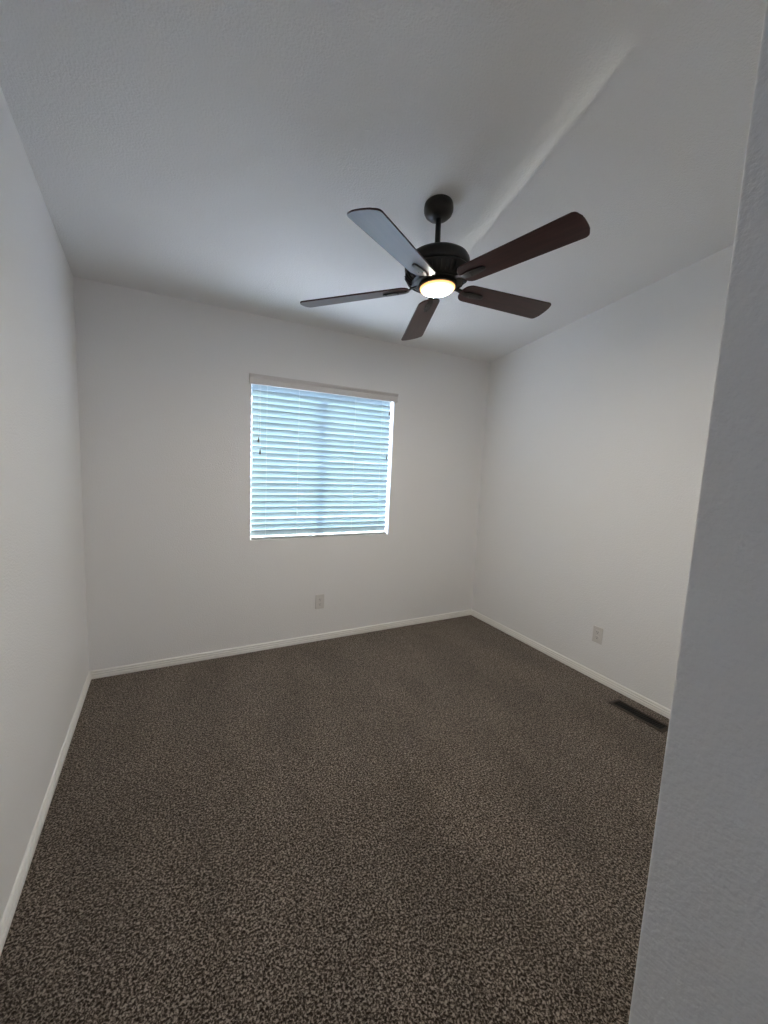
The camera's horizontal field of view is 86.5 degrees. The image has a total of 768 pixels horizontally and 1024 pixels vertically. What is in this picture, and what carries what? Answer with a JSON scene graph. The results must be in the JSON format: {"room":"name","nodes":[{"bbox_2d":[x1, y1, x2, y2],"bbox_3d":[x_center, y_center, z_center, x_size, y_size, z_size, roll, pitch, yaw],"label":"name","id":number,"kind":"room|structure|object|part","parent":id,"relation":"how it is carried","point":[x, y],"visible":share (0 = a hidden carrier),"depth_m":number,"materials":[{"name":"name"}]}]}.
{"room":"empty bedroom","nodes":[
{"label":"empty bedroom","id":0,"kind":"room"},
{"bbox_2d":[0,87,88,921],"bbox_3d":[-0.845,-0.174,0.471,0.140,3.065,4.440,-1,8,-28],"label":"wall","id":1,"kind":"structure","parent":0,"point":[44,662],"depth_m":1.57,"materials":[{"name":"white paint"}]},
{"bbox_2d":[0,671,90,955],"bbox_3d":[-0.878,1.310,0.742,0.012,0.053,4.300,-1,8,-28],"label":"baseboard","id":2,"kind":"structure","parent":1,"relation":"attached to","point":[6,920],"depth_m":1.52,"materials":[{"name":"paint"}]},
{"bbox_2d":[73,277,488,670],"bbox_3d":[-0.486,-0.170,3.281,3.416,2.440,0.140,-1,8,-28],"label":"wall","id":3,"kind":"structure","parent":0,"point":[174,568],"depth_m":2.87,"materials":[{"name":"white paint"}]},
{"bbox_2d":[90,609,470,678],"bbox_3d":[-0.505,1.024,3.352,3.136,0.053,0.012,-1,8,-28],"label":"baseboard","id":4,"kind":"structure","parent":3,"relation":"attached to","point":[124,669],"depth_m":3.12,"materials":[{"name":"paint"}]},
{"bbox_2d":[250,515,383,536],"bbox_3d":[-0.510,-0.388,3.347,1.261,1.214,0.050,-1,8,-28],"label":"window","id":5,"kind":"structure","parent":3,"relation":"in","point":[382,515],"depth_m":3.39,"materials":[{"name":"plastic"}]},
{"bbox_2d":[315,594,323,608],"bbox_3d":[-0.519,0.726,3.305,0.074,0.117,0.009,-1,8,-28],"label":"wall outlet","id":6,"kind":"object","parent":3,"relation":"attached to","point":[319,602],"visible":1,"depth_m":3.30,"materials":[{"name":"plastic"}]},
{"bbox_2d":[249,373,398,539],"bbox_3d":[-0.451,-0.390,3.210,1.189,1.180,0.088,-1,8,-28],"label":"window blind","id":7,"kind":"object","parent":3,"relation":"attached to","point":[312,443],"visible":0.96,"depth_m":3.19,"materials":[{"name":"paint"}]},
{"bbox_3d":[-0.871,-0.367,3.009,0.002,1.113,0.037,-1,8,-28],"label":"ladder cord","id":8,"kind":"part","parent":7,"relation":"part of","materials":[{"name":"fabric"}]},
{"bbox_3d":[-0.662,-0.370,3.120,0.002,1.113,0.037,-1,8,-28],"label":"ladder cord","id":9,"kind":"part","parent":7,"relation":"part of","materials":[{"name":"fabric"}]},
{"bbox_3d":[-0.490,0.186,3.291,1.129,0.016,0.052,-1,8,-28],"label":"rail","id":10,"kind":"part","parent":7,"relation":"part of","materials":[{"name":"paint"}]},
{"bbox_3d":[-0.256,-0.377,3.337,0.002,1.113,0.037,-1,8,-28],"label":"ladder cord","id":11,"kind":"part","parent":7,"relation":"part of","materials":[{"name":"fabric"}]},
{"bbox_3d":[-0.045,-0.380,3.450,0.002,1.113,0.037,-1,8,-28],"label":"ladder cord","id":12,"kind":"part","parent":7,"relation":"part of","materials":[{"name":"fabric"}]},
{"bbox_2d":[0,615,668,1023],"bbox_3d":[0.496,1.364,1.486,3.416,0.100,4.580,-1,8,-28],"label":"floor","id":13,"kind":"structure","parent":0,"point":[446,821],"depth_m":1.56,"materials":[{"name":"carpet"}]},
{"bbox_2d":[608,699,668,732],"bbox_3d":[1.561,1.238,2.501,0.104,0.012,0.328,-1,8,-28],"label":"floor vent","id":14,"kind":"object","parent":13,"relation":"in","point":[645,718],"visible":0.99,"depth_m":2.49,"materials":[{"name":"metal"}]},
{"bbox_2d":[0,0,765,362],"bbox_3d":[0.626,-1.467,1.157,3.416,0.764,4.580,-1,8,-28],"label":"ceiling","id":15,"kind":"structure","parent":0,"point":[219,153],"depth_m":1.53,"materials":[{"name":"white paint"}]},
{"bbox_2d":[300,194,589,340],"bbox_3d":[0.245,-1.180,1.889,1.255,0.451,1.204,2,7,-7],"label":"ceiling fan","id":16,"kind":"object","parent":15,"relation":"hanging from","point":[436,269],"visible":1,"depth_m":1.72,"materials":[{"name":"brown wood"}]},
{"bbox_3d":[-0.141,-1.015,1.934,0.524,0.006,0.134,-2,16,11],"label":"blade","id":17,"kind":"part","parent":16,"relation":"part of","materials":[{"name":"brown wood"}]},
{"bbox_3d":[0.052,-0.985,1.518,0.134,0.007,0.524,15,13,27],"label":"blade","id":18,"kind":"part","parent":16,"relation":"part of","materials":[{"name":"wood"}]},
{"bbox_3d":[0.196,-1.047,2.245,0.134,0.006,0.524,-14,5,-6],"label":"blade","id":19,"kind":"part","parent":16,"relation":"part of","materials":[{"name":"brown wood"}]},
{"bbox_3d":[0.242,-1.063,1.854,0.292,0.050,0.292,-4,5,-28],"label":"lamp shade","id":20,"kind":"part","parent":16,"relation":"part of","materials":[{"name":"brown metal"}]},
{"bbox_3d":[0.243,-1.007,1.859,0.160,0.022,0.160,-4,5,-28],"label":"lamp glass","id":21,"kind":"part","parent":16,"relation":"part of","materials":[{"name":"white glass"}]},
{"bbox_3d":[0.598,-1.037,2.021,0.524,0.006,0.134,-2,-8,-25],"label":"blade","id":22,"kind":"part","parent":16,"relation":"part of","materials":[{"name":"brown wood"}]},
{"bbox_3d":[0.508,-0.999,1.572,0.134,0.006,0.524,11,-3,-43],"label":"blade","id":23,"kind":"part","parent":16,"relation":"part of","materials":[{"name":"brown wood"}]},
{"bbox_2d":[472,244,733,709],"bbox_3d":[1.661,-0.208,2.735,0.140,2.837,2.819,-1,8,-28],"label":"wall","id":24,"kind":"structure","parent":0,"point":[597,426],"depth_m":2.81,"materials":[{"name":"white paint"}]},
{"bbox_2d":[471,609,670,718],"bbox_3d":[1.530,1.174,2.860,0.012,0.053,2.819,-1,8,-28],"label":"baseboard","id":25,"kind":"structure","parent":24,"relation":"attached to","point":[646,702],"depth_m":2.99,"materials":[{"name":"paint"}]},
{"bbox_2d":[592,625,602,644],"bbox_3d":[1.511,0.869,2.890,0.009,0.117,0.074,-1,8,-28],"label":"wall outlet","id":26,"kind":"object","parent":24,"relation":"attached to","point":[597,636],"visible":1,"depth_m":2.89,"materials":[{"name":"plastic"}]},
{"bbox_2d":[628,0,767,1023],"bbox_3d":[1.714,-0.031,0.330,2.315,3.045,1.481,-1,8,-28],"label":"wall","id":27,"kind":"structure","parent":0,"point":[702,958],"depth_m":0.42,"materials":[{"name":"white paint"}]},
{"label":"outside","id":28,"kind":"structure","parent":0,"visible":0},
{"bbox_2d":[250,505,377,532],"bbox_3d":[-11.199,-0.864,23.200,53.000,0.150,44.800,-1,8,-28],"label":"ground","id":29,"kind":"structure","parent":28,"point":[377,505],"depth_m":16.29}
]}

